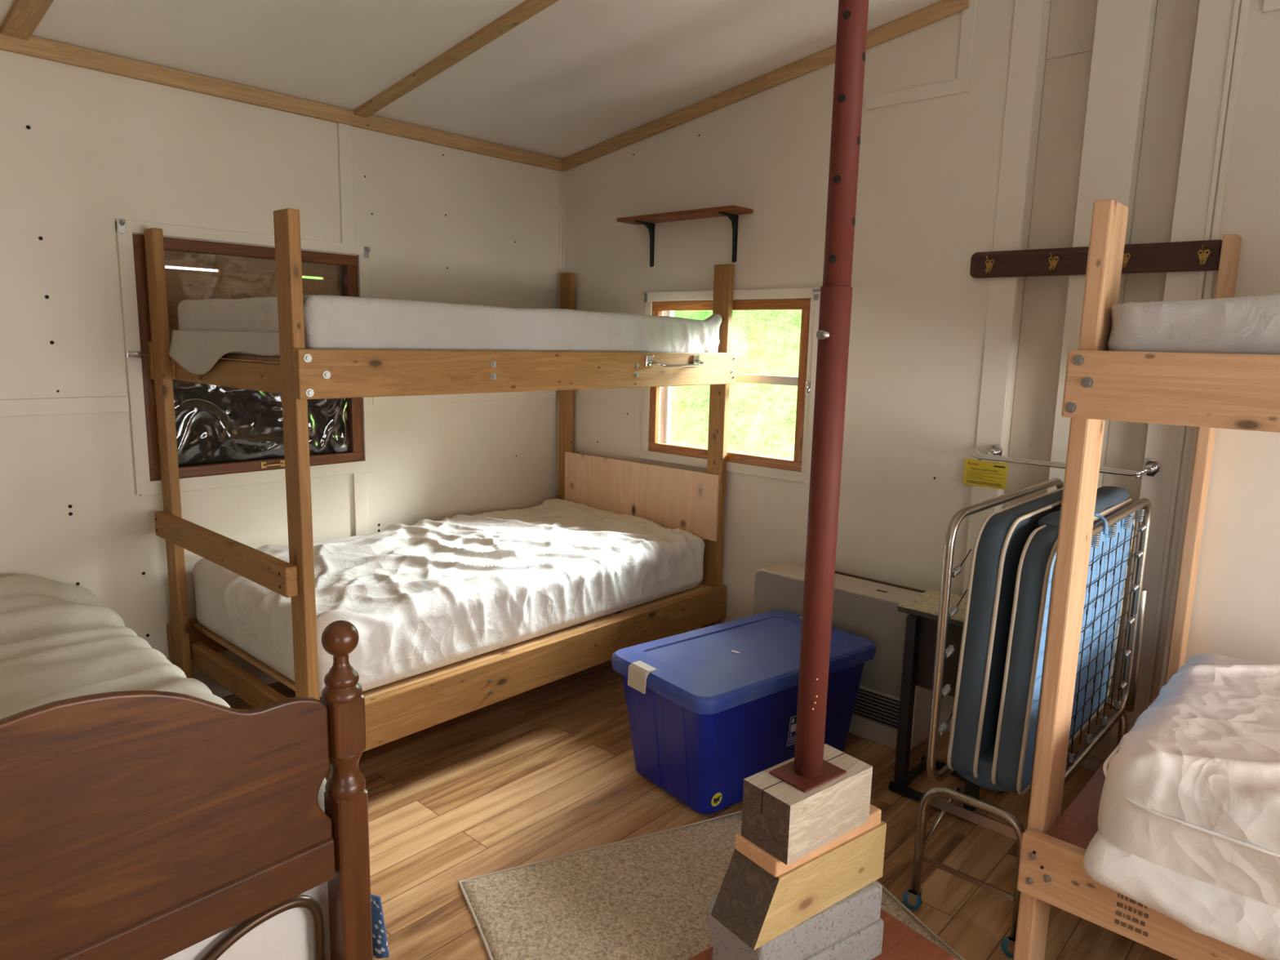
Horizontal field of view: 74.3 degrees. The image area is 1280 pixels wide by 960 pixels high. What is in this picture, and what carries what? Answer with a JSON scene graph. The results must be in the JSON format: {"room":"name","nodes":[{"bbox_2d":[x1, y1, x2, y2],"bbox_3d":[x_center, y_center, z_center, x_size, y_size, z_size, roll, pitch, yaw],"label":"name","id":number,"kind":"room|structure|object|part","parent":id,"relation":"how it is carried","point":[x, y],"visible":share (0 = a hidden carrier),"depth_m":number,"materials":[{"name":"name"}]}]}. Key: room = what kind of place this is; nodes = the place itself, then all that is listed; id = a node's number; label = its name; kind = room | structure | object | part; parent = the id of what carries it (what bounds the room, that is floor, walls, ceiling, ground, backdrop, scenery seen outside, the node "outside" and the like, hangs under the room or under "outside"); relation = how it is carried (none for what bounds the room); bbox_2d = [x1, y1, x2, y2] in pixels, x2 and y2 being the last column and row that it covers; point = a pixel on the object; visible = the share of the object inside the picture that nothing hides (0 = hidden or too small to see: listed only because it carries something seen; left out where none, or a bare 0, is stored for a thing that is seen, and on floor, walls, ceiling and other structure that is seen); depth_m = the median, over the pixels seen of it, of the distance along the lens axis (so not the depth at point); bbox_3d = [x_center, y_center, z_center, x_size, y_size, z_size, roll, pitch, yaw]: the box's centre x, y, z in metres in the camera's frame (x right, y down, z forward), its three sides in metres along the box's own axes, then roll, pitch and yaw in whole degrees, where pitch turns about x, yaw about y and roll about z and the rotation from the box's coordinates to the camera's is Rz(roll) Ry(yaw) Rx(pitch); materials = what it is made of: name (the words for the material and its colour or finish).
{"room":"dormitory","nodes":[
{"label":"dormitory","id":0,"kind":"room"},
{"bbox_2d":[0,49,559,697],"bbox_3d":[-2.153,-0.278,3.015,0.120,2.530,4.920,10,13,42],"label":"wall","id":1,"kind":"structure","parent":0,"point":[82,150],"depth_m":3.29,"materials":[{"name":"beige paint"}]},
{"bbox_2d":[0,395,129,417],"bbox_3d":[-2.804,-0.150,2.219,0.012,0.058,2.612,10,13,42],"label":"trim","id":2,"kind":"structure","parent":1,"relation":"attached to","point":[60,406],"depth_m":3.01,"materials":[{"name":"beige paint"}]},
{"bbox_2d":[117,218,125,233],"bbox_3d":[-1.875,-0.921,3.060,0.030,0.048,0.024,10,13,42],"label":"curtain bracket","id":3,"kind":"object","parent":1,"relation":"attached to","point":[121,223],"visible":1,"depth_m":3.06,"materials":[{"name":"metal"}]},
{"bbox_2d":[115,218,375,496],"bbox_3d":[-1.573,-0.495,3.513,0.018,1.025,1.008,10,13,42],"label":"trim","id":4,"kind":"structure","parent":1,"relation":"attached to","point":[144,486],"depth_m":3.27,"materials":[{"name":"beige paint"}]},
{"bbox_2d":[126,351,147,357],"bbox_3d":[-1.876,-0.469,3.153,0.021,0.024,0.066,10,13,42],"label":"window latch","id":5,"kind":"object","parent":4,"relation":"attached to","point":[130,353],"depth_m":3.15,"materials":[{"name":"silver metal"}]},
{"bbox_2d":[132,234,363,480],"bbox_3d":[-1.615,-0.505,3.548,0.149,0.923,0.903,10,13,42],"label":"window","id":6,"kind":"structure","parent":1,"relation":"in","point":[220,429],"depth_m":3.52,"materials":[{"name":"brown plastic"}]},
{"bbox_3d":[-1.652,-0.905,3.526,0.018,0.088,0.863,10,13,42],"label":"shutter rail","id":7,"kind":"part","parent":6,"relation":"part of","materials":[{"name":"brown wood"}]},
{"bbox_3d":[-1.657,-0.700,3.559,0.018,0.328,0.863,10,13,42],"label":"shutter panel","id":8,"kind":"part","parent":6,"relation":"part of","materials":[{"name":"brown wood"}]},
{"bbox_3d":[-1.666,-0.307,3.624,0.018,0.466,0.863,10,13,42],"label":"shutter panel","id":9,"kind":"part","parent":6,"relation":"part of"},
{"bbox_3d":[-1.559,-0.066,3.598,0.023,0.026,0.104,10,13,42],"label":"handle","id":10,"kind":"part","parent":6,"relation":"part of","materials":[{"name":"gold metal"}]},
{"bbox_2d":[0,28,562,171],"bbox_3d":[-2.041,-1.448,2.813,0.019,0.062,4.781,10,13,42],"label":"trim","id":11,"kind":"structure","parent":1,"relation":"attached to","point":[35,46],"depth_m":3.34,"materials":[{"name":"brown wood"}]},
{"bbox_2d":[337,122,355,244],"bbox_3d":[-1.283,-1.290,3.687,0.014,0.501,0.060,10,13,42],"label":"trim","id":12,"kind":"structure","parent":1,"relation":"attached to","point":[344,153],"depth_m":3.68,"materials":[{"name":"beige paint"}]},
{"bbox_2d":[352,471,368,535],"bbox_3d":[-1.308,0.408,3.982,0.014,0.900,0.066,10,13,42],"label":"trim","id":13,"kind":"structure","parent":1,"relation":"attached to","point":[360,479],"depth_m":3.93,"materials":[{"name":"beige paint"}]},
{"bbox_2d":[364,246,370,257],"bbox_3d":[-1.216,-1.018,3.773,0.030,0.048,0.024,10,13,42],"label":"curtain bracket","id":14,"kind":"object","parent":1,"relation":"attached to","point":[366,250],"visible":1,"depth_m":3.78,"materials":[{"name":"metal"}]},
{"bbox_2d":[372,390,558,405],"bbox_3d":[-0.850,-0.430,4.335,0.008,0.052,1.152,10,13,42],"label":"trim","id":15,"kind":"structure","parent":1,"relation":"attached to","point":[439,398],"depth_m":4.27,"materials":[{"name":"beige paint"}]},
{"bbox_2d":[0,0,941,159],"bbox_3d":[-0.077,-1.373,1.030,5.564,0.493,5.060,10,13,42],"label":"ceiling","id":16,"kind":"structure","parent":0,"point":[575,76],"depth_m":3.15,"materials":[{"name":"white paint"}]},
{"bbox_2d":[0,0,53,39],"bbox_3d":[-1.102,-1.495,1.888,2.581,0.409,0.075,10,13,42],"label":"trim","id":17,"kind":"structure","parent":16,"relation":"attached to","point":[23,18],"depth_m":2.67,"materials":[{"name":"brown wood"}]},
{"bbox_2d":[354,0,559,117],"bbox_3d":[-0.264,-1.624,2.792,2.581,0.409,0.062,10,13,42],"label":"trim","id":18,"kind":"structure","parent":16,"relation":"attached to","point":[527,9],"depth_m":3.17,"materials":[{"name":"brown wood"}]},
{"bbox_2d":[221,660,1177,959],"bbox_3d":[-0.140,1.345,1.478,5.540,0.080,5.060,10,13,42],"label":"floor","id":19,"kind":"structure","parent":0,"point":[548,771],"depth_m":2.75,"materials":[{"name":"laminate"}]},
{"bbox_2d":[0,620,373,959],"bbox_3d":[-1.671,0.694,2.104,1.928,0.930,1.105,10,13,42],"label":"headboard","id":20,"kind":"object","parent":19,"relation":"on","point":[135,824],"visible":1,"depth_m":1.58,"materials":[{"name":"brown wood"}]},
{"bbox_3d":[-0.992,0.866,1.499,0.036,0.095,0.940,10,13,42],"label":"rail","id":21,"kind":"part","parent":20,"relation":"part of","materials":[{"name":"brown wood"}]},
{"bbox_2d":[163,881,330,959],"bbox_3d":[-1.704,0.938,2.202,1.841,0.257,1.155,10,13,42],"label":"box spring","id":22,"kind":"object","parent":20,"relation":"on","point":[287,935],"visible":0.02,"depth_m":1.85,"materials":[{"name":"white fabric"}]},
{"bbox_2d":[0,574,326,812],"bbox_3d":[-1.727,0.631,2.150,1.893,0.357,1.079,10,13,42],"label":"mattress","id":23,"kind":"object","parent":22,"relation":"on","point":[58,640],"visible":0.34,"depth_m":2.52,"materials":[{"name":"beige fabric"}]},
{"bbox_2d":[370,893,389,958],"bbox_3d":[-0.716,1.068,2.124,0.288,0.201,0.035,10,13,42],"label":"bed skirt","id":24,"kind":"object","parent":22,"relation":"hanging from","point":[380,944],"visible":0.16,"depth_m":2.03,"materials":[{"name":"blue fabric"}]},
{"bbox_3d":[-0.647,0.758,1.864,0.085,0.930,0.085,10,13,42],"label":"bed post","id":25,"kind":"part","parent":20,"relation":"part of","materials":[{"name":"brown wood"}]},
{"bbox_2d":[143,208,736,751],"bbox_3d":[-0.706,-0.018,3.599,1.296,1.893,2.128,10,13,42],"label":"bunk bed","id":26,"kind":"object","parent":19,"relation":"on","point":[693,502],"visible":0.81,"depth_m":3.10,"materials":[{"name":"brown wood"}]},
{"bbox_3d":[-1.802,0.016,3.240,0.090,1.893,0.036,10,13,42],"label":"post","id":27,"kind":"part","parent":26,"relation":"part of","materials":[{"name":"brown wood"}]},
{"bbox_3d":[-1.176,0.546,4.132,0.038,0.162,2.082,10,13,42],"label":"rail","id":28,"kind":"part","parent":26,"relation":"part of","materials":[{"name":"brown wood"}]},
{"bbox_3d":[-1.150,-0.560,3.949,0.038,0.142,2.082,10,13,42],"label":"rail","id":29,"kind":"part","parent":26,"relation":"part of","materials":[{"name":"brown wood"}]},
{"bbox_3d":[-1.021,0.160,2.538,0.092,1.872,0.036,10,13,42],"label":"post","id":30,"kind":"part","parent":26,"relation":"part of","materials":[{"name":"brown wood"}]},
{"bbox_2d":[168,294,721,374],"bbox_3d":[-0.684,-0.584,3.507,1.066,0.286,2.027,10,13,42],"label":"mattress","id":31,"kind":"object","parent":26,"relation":"on","point":[210,329],"visible":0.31,"depth_m":2.88,"materials":[{"name":"fabric"}]},
{"bbox_2d":[192,498,705,697],"bbox_3d":[-0.729,0.406,3.703,1.135,0.298,1.987,10,13,42],"label":"mattress","id":32,"kind":"object","parent":26,"relation":"on","point":[426,595],"visible":0.94,"depth_m":3.29,"materials":[{"name":"white fabric"}]},
{"bbox_3d":[-0.274,-0.409,3.159,0.038,0.142,2.082,10,13,42],"label":"rail","id":33,"kind":"part","parent":26,"relation":"part of","materials":[{"name":"brown wood"}]},
{"bbox_3d":[-0.300,0.697,3.341,0.038,0.162,2.082,10,13,42],"label":"rail","id":34,"kind":"part","parent":26,"relation":"part of","materials":[{"name":"brown wood"}]},
{"bbox_3d":[-0.415,-0.195,4.738,0.090,1.885,0.036,10,13,42],"label":"post","id":35,"kind":"part","parent":26,"relation":"part of","materials":[{"name":"brown wood"}]},
{"bbox_3d":[-0.023,0.068,4.379,1.070,0.322,0.012,10,13,42],"label":"headboard","id":36,"kind":"part","parent":26,"relation":"part of","materials":[{"name":"brown wood"}]},
{"bbox_3d":[0.036,-0.486,3.451,0.012,0.045,0.044,10,13,42],"label":"mounting plate","id":37,"kind":"part","parent":26,"relation":"part of","materials":[{"name":"silver metal"}]},
{"bbox_3d":[0.242,-0.521,3.673,0.012,0.045,0.040,10,13,42],"label":"mounting plate","id":38,"kind":"part","parent":26,"relation":"part of","materials":[{"name":"silver metal"}]},
{"bbox_3d":[0.366,-0.060,4.033,0.092,1.885,0.036,10,13,42],"label":"post","id":39,"kind":"part","parent":26,"relation":"part of","materials":[{"name":"brown wood"}]},
{"bbox_2d":[458,810,966,959],"bbox_3d":[0.181,1.183,2.219,1.115,0.012,0.919,-3,10,-25],"label":"rug","id":40,"kind":"object","parent":19,"relation":"on","point":[647,896],"visible":0.55,"depth_m":2.32,"materials":[{"name":"beige carpet"}]},
{"bbox_2d":[688,908,955,959],"bbox_3d":[0.364,1.201,2.022,0.765,0.025,0.380,-6,12,-37],"label":"board","id":41,"kind":"object","parent":40,"relation":"on","point":[900,941],"visible":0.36,"depth_m":2.13,"materials":[{"name":"red wood"}]},
{"bbox_2d":[712,917,884,959],"bbox_3d":[0.388,1.133,2.056,0.397,0.098,0.191,-5,11,-34],"label":"concrete block","id":42,"kind":"object","parent":41,"relation":"on","point":[865,944],"visible":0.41,"depth_m":2.02,"materials":[{"name":"grey concrete"}]},
{"bbox_2d":[707,880,882,959],"bbox_3d":[0.377,1.036,2.038,0.397,0.098,0.191,-5,11,-33],"label":"concrete block","id":43,"kind":"object","parent":42,"relation":"on","point":[861,908],"visible":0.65,"depth_m":1.96,"materials":[{"name":"grey concrete"}]},
{"bbox_2d":[710,820,886,950],"bbox_3d":[0.383,0.919,2.001,0.444,0.143,0.140,-6,12,-37],"label":"block","id":44,"kind":"object","parent":43,"relation":"on","point":[757,906],"visible":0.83,"depth_m":1.91,"materials":[{"name":"beige wood"}]},
{"bbox_2d":[735,804,881,877],"bbox_3d":[0.403,0.826,1.998,0.366,0.040,0.132,-6,12,-37],"label":"plank","id":45,"kind":"object","parent":44,"relation":"on","point":[759,856],"visible":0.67,"depth_m":1.91,"materials":[{"name":"brown wood"}]},
{"bbox_2d":[741,743,872,865],"bbox_3d":[0.388,0.742,1.955,0.289,0.139,0.139,-6,12,-38],"label":"block","id":46,"kind":"object","parent":45,"relation":"on","point":[788,823],"visible":0.94,"depth_m":1.89,"materials":[{"name":"beige wood"}]},
{"bbox_2d":[768,0,868,792],"bbox_3d":[0.412,-0.468,1.751,0.146,2.315,0.106,-6,12,-38],"label":"post","id":47,"kind":"object","parent":46,"relation":"on","point":[809,770],"visible":1,"depth_m":1.78,"materials":[{"name":"metal"}]},
{"bbox_3d":[0.386,0.671,1.939,0.146,0.005,0.106,-6,12,-38],"label":"plate","id":48,"kind":"part","parent":47,"relation":"part of","materials":[{"name":"red metal"}]},
{"bbox_2d":[611,609,875,814],"bbox_3d":[0.380,0.815,3.059,0.909,0.451,0.511,-6,12,-38],"label":"storage bin","id":49,"kind":"object","parent":19,"relation":"on","point":[712,708],"visible":0.88,"depth_m":2.83,"materials":[{"name":"blue plastic"}]},
{"bbox_2d":[713,795,720,804],"bbox_3d":[0.249,1.037,2.732,0.034,0.024,0.002,-6,12,-38],"label":"print","id":50,"kind":"object","parent":49,"relation":"attached to","point":[717,799],"depth_m":2.73,"materials":[{"name":"black"}]},
{"bbox_3d":[0.384,0.623,3.027,0.892,0.060,0.510,-6,12,-38],"label":"lid","id":51,"kind":"part","parent":49,"relation":"part of","materials":[{"name":"blue plastic"}]},
{"bbox_2d":[786,715,796,746],"bbox_3d":[0.541,0.860,2.916,0.080,0.110,0.010,-6,12,-38],"label":"print","id":52,"kind":"object","parent":49,"relation":"attached to","point":[791,719],"depth_m":2.90},
{"bbox_2d":[753,561,932,750],"bbox_3d":[0.861,0.692,3.515,0.747,0.591,0.316,10,13,42],"label":"wall heater","id":53,"kind":"object","parent":19,"relation":"on","point":[865,607],"visible":0.3,"depth_m":3.28,"materials":[{"name":"metal"}]},
{"bbox_3d":[0.760,0.608,3.387,0.735,0.364,0.006,10,13,42],"label":"panel","id":54,"kind":"part","parent":53,"relation":"part of","materials":[{"name":"metal"}]},
{"bbox_2d":[853,688,899,728],"bbox_3d":[0.755,0.859,3.429,0.687,0.115,0.003,10,13,42],"label":"grille","id":55,"kind":"object","parent":53,"relation":"attached to","point":[873,707],"depth_m":3.28,"materials":[{"name":"grey metal"}]},
{"bbox_2d":[888,589,1004,823],"bbox_3d":[1.077,0.761,2.916,0.349,0.656,0.318,10,13,42],"label":"side table","id":56,"kind":"object","parent":19,"relation":"on","point":[921,628],"visible":0.51,"depth_m":2.88,"materials":[{"name":"metal"}]},
{"bbox_3d":[0.922,0.757,2.912,0.036,0.602,0.040,10,13,42],"label":"leg","id":57,"kind":"part","parent":56,"relation":"part of","materials":[{"name":"black metal"}]},
{"bbox_3d":[1.102,0.788,2.749,0.036,0.602,0.040,10,13,42],"label":"leg","id":58,"kind":"part","parent":56,"relation":"part of","materials":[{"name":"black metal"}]},
{"bbox_2d":[902,477,1151,958],"bbox_3d":[1.191,0.599,2.506,0.322,1.117,1.001,10,13,42],"label":"bed","id":59,"kind":"object","parent":19,"relation":"on","point":[912,899],"visible":0.82,"depth_m":2.30,"materials":[{"name":"metal"}]},
{"bbox_3d":[0.858,0.984,2.205,0.291,0.332,0.024,10,13,42],"label":"leg frame","id":60,"kind":"part","parent":59,"relation":"part of","materials":[{"name":"silver metal"}]},
{"bbox_3d":[1.101,0.412,2.559,0.024,0.769,0.944,10,13,42],"label":"spring frame","id":61,"kind":"part","parent":59,"relation":"part of","materials":[{"name":"silver metal"}]},
{"bbox_2d":[946,486,1135,795],"bbox_3d":[1.207,0.413,2.457,0.278,0.742,0.862,10,13,42],"label":"mattress","id":62,"kind":"object","parent":59,"relation":"in","point":[993,731],"visible":0.62,"depth_m":2.19,"materials":[{"name":"blue fabric"}]},
{"bbox_3d":[1.300,0.452,2.400,0.024,0.723,0.914,10,13,42],"label":"spring frame","id":63,"kind":"part","parent":59,"relation":"part of","materials":[{"name":"silver metal"}]},
{"bbox_3d":[1.512,0.883,2.910,0.291,0.332,0.024,10,13,42],"label":"leg frame","id":64,"kind":"part","parent":59,"relation":"part of","materials":[{"name":"silver metal"}]},
{"bbox_2d":[1013,199,1279,959],"bbox_3d":[2.050,0.371,1.643,2.009,1.888,1.345,10,13,42],"label":"bunk bed","id":65,"kind":"object","parent":19,"relation":"on","point":[1208,392],"visible":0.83,"depth_m":1.79,"materials":[{"name":"brown wood"}]},
{"bbox_3d":[0.952,0.333,1.890,0.037,1.832,0.128,10,13,42],"label":"post","id":66,"kind":"part","parent":65,"relation":"part of","materials":[{"name":"brown wood"}]},
{"bbox_3d":[1.607,0.990,1.262,1.999,0.143,0.038,10,13,42],"label":"rail","id":67,"kind":"part","parent":65,"relation":"part of","materials":[{"name":"brown wood"}]},
{"bbox_3d":[1.628,-0.074,1.090,2.009,0.138,0.038,10,13,42],"label":"rail","id":68,"kind":"part","parent":65,"relation":"part of","materials":[{"name":"brown wood"}]},
{"bbox_2d":[1082,653,1279,959],"bbox_3d":[1.903,0.756,1.520,1.785,0.308,1.024,10,13,42],"label":"mattress","id":69,"kind":"object","parent":65,"relation":"on","point":[1188,831],"visible":1,"depth_m":1.69,"materials":[{"name":"white cotton fabric"}]},
{"bbox_2d":[1107,293,1279,354],"bbox_3d":[2.020,-0.268,1.524,1.858,0.187,1.162,10,13,42],"label":"mattress","id":70,"kind":"object","parent":65,"relation":"on","point":[1250,325],"visible":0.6,"depth_m":1.61,"materials":[{"name":"fabric"}]},
{"bbox_3d":[1.784,0.187,2.724,0.037,1.888,0.090,10,13,42],"label":"post","id":71,"kind":"part","parent":65,"relation":"part of","materials":[{"name":"brown wood"}]},
{"bbox_2d":[564,0,1279,744],"bbox_3d":[1.557,-0.398,3.027,5.540,2.933,0.140,10,13,42],"label":"wall","id":72,"kind":"structure","parent":0,"point":[929,170],"depth_m":3.38,"materials":[{"name":"beige paint"}]},
{"bbox_2d":[557,170,564,498],"bbox_3d":[-0.447,-0.476,4.763,0.022,2.430,0.022,10,13,42],"label":"trim","id":73,"kind":"structure","parent":72,"relation":"attached to","point":[562,200],"depth_m":4.62,"materials":[{"name":"beige paint"}]},
{"bbox_2d":[641,293,647,302],"bbox_3d":[0.019,-0.917,4.237,0.020,0.045,0.030,10,13,42],"label":"curtain bracket","id":74,"kind":"object","parent":72,"relation":"attached to","point":[645,295],"visible":1,"depth_m":4.24,"materials":[{"name":"metal"}]},
{"bbox_2d":[616,204,753,266],"bbox_3d":[0.194,-1.139,3.986,0.714,0.228,0.150,10,13,42],"label":"wall shelf","id":75,"kind":"object","parent":72,"relation":"attached to","point":[732,211],"visible":1,"depth_m":3.90,"materials":[{"name":"brown wood"}]},
{"bbox_2d":[648,298,810,471],"bbox_3d":[0.438,-0.473,4.048,0.916,0.753,0.148,10,13,42],"label":"window","id":76,"kind":"structure","parent":72,"relation":"in","point":[660,415],"depth_m":3.96,"materials":[{"name":"brown wood"}]},
{"bbox_2d":[640,287,820,489],"bbox_3d":[0.392,-0.452,3.990,1.030,0.872,0.020,10,13,42],"label":"trim","id":77,"kind":"structure","parent":72,"relation":"attached to","point":[803,476],"depth_m":3.82,"materials":[{"name":"beige paint"}]},
{"bbox_2d":[804,381,810,395],"bbox_3d":[0.726,-0.400,3.669,0.024,0.061,0.018,10,13,42],"label":"window latch","id":78,"kind":"object","parent":77,"relation":"attached to","point":[807,388],"depth_m":3.67,"materials":[{"name":"silver metal"}]},
{"bbox_2d":[562,0,968,171],"bbox_3d":[0.385,-1.723,3.816,2.190,0.389,0.019,10,13,42],"label":"trim","id":79,"kind":"structure","parent":72,"relation":"attached to","point":[943,9],"depth_m":3.66,"materials":[{"name":"brown wood"}]},
{"bbox_2d":[813,294,817,300],"bbox_3d":[0.741,-0.786,3.584,0.020,0.045,0.030,10,13,42],"label":"curtain bracket","id":80,"kind":"object","parent":72,"relation":"attached to","point":[815,296],"visible":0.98,"depth_m":3.59,"materials":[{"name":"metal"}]},
{"bbox_2d":[812,288,820,294],"bbox_3d":[0.798,-0.786,3.519,0.170,0.021,0.021,10,13,42],"label":"curtain rod","id":81,"kind":"object","parent":80,"relation":"attached to","point":[815,291],"visible":0.34,"depth_m":3.56,"materials":[{"name":"grey metal"}]},
{"bbox_2d":[685,631,951,732],"bbox_3d":[0.429,0.842,4.148,2.418,0.070,0.010,10,13,42],"label":"trim","id":82,"kind":"structure","parent":72,"relation":"attached to","point":[944,717],"depth_m":3.41,"materials":[{"name":"beige paint"}]},
{"bbox_2d":[865,76,970,110],"bbox_3d":[1.057,-1.478,3.234,0.416,0.049,0.010,10,13,42],"label":"trim","id":83,"kind":"structure","parent":72,"relation":"attached to","point":[962,85],"depth_m":3.22,"materials":[{"name":"beige paint"}]},
{"bbox_2d":[957,0,977,79],"bbox_3d":[1.196,-1.621,3.084,0.049,0.290,0.010,10,13,42],"label":"trim","id":84,"kind":"structure","parent":72,"relation":"attached to","point":[968,19],"depth_m":3.08,"materials":[{"name":"beige paint"}]},
{"bbox_2d":[951,0,1043,715],"bbox_3d":[1.322,-0.371,3.149,0.095,2.830,0.007,10,13,42],"label":"trim","id":85,"kind":"structure","parent":72,"relation":"attached to","point":[1027,18],"depth_m":3.06,"materials":[{"name":"beige paint"}]},
{"bbox_2d":[1003,52,1092,508],"bbox_3d":[1.470,-0.220,3.137,0.171,2.541,0.005,10,13,42],"label":"trim","id":86,"kind":"structure","parent":72,"relation":"attached to","point":[1066,79],"depth_m":3.05,"materials":[{"name":"paint"}]},
{"bbox_2d":[969,444,1160,477],"bbox_3d":[1.456,-0.066,2.947,0.598,0.055,0.170,10,13,42],"label":"towel rack","id":87,"kind":"object","parent":72,"relation":"attached to","point":[1151,468],"visible":1,"depth_m":2.92,"materials":[{"name":"silver metal"}]},
{"bbox_2d":[963,458,1008,489],"bbox_3d":[1.309,-0.023,3.203,0.160,0.100,0.003,10,13,42],"label":"card","id":88,"kind":"object","parent":87,"relation":"hanging from","point":[991,474],"visible":1,"depth_m":3.20,"materials":[{"name":"yellow paper"}]},
{"bbox_3d":[1.645,-0.023,2.762,0.122,0.022,0.013,-7,13,-42],"label":"arm","id":89,"kind":"part","parent":87,"relation":"part of","materials":[{"name":"silver metal"}]},
{"bbox_2d":[1045,0,1097,59],"bbox_3d":[1.502,-1.622,2.906,0.171,0.295,0.007,10,13,42],"label":"trim","id":90,"kind":"structure","parent":72,"relation":"attached to","point":[1072,23],"depth_m":2.92,"materials":[{"name":"paint"}]},
{"bbox_2d":[969,239,1222,278],"bbox_3d":[1.507,-0.748,2.874,0.779,0.093,0.055,10,13,42],"label":"coat rack","id":91,"kind":"object","parent":72,"relation":"attached to","point":[1190,255],"visible":0.86,"depth_m":2.88,"materials":[{"name":"brown wood"}]},
{"bbox_2d":[1047,0,1157,765],"bbox_3d":[1.572,-0.352,2.975,0.160,2.860,0.077,10,13,42],"label":"trim","id":92,"kind":"structure","parent":72,"relation":"attached to","point":[1123,35],"depth_m":2.81,"materials":[{"name":"beige paint"}]},
{"bbox_2d":[1072,0,1199,770],"bbox_3d":[1.705,-0.332,2.904,0.133,2.850,0.005,10,13,42],"label":"trim","id":93,"kind":"structure","parent":72,"relation":"attached to","point":[1175,20],"depth_m":2.80,"materials":[{"name":"paint"}]},
{"bbox_2d":[1107,0,1234,756],"bbox_3d":[1.764,-0.299,2.803,0.093,2.820,0.079,10,13,42],"label":"trim","id":94,"kind":"structure","parent":72,"relation":"attached to","point":[1214,21],"depth_m":2.69,"materials":[{"name":"beige paint"}]},
{"bbox_2d":[1143,0,1249,711],"bbox_3d":[1.784,-0.287,2.730,0.038,2.820,0.012,10,13,42],"label":"trim","id":95,"kind":"structure","parent":72,"relation":"attached to","point":[1245,3],"depth_m":2.68,"materials":[{"name":"beige paint"}]},
{"bbox_2d":[1262,0,1279,13],"bbox_3d":[1.967,-1.401,2.399,0.315,0.065,0.014,10,13,42],"label":"trim","id":96,"kind":"structure","parent":72,"relation":"attached to","point":[1268,6],"depth_m":2.49,"materials":[{"name":"beige paint"}]},
{"label":"outside","id":97,"kind":"structure","parent":0,"visible":0},
{"bbox_2d":[302,275,801,458],"bbox_3d":[4.641,-4.836,12.599,40.000,10.059,16.000,10,13,42],"label":"grass slope","id":98,"kind":"structure","parent":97,"point":[762,417],"depth_m":9.08,"materials":[{"name":"green plant"}]}
]}

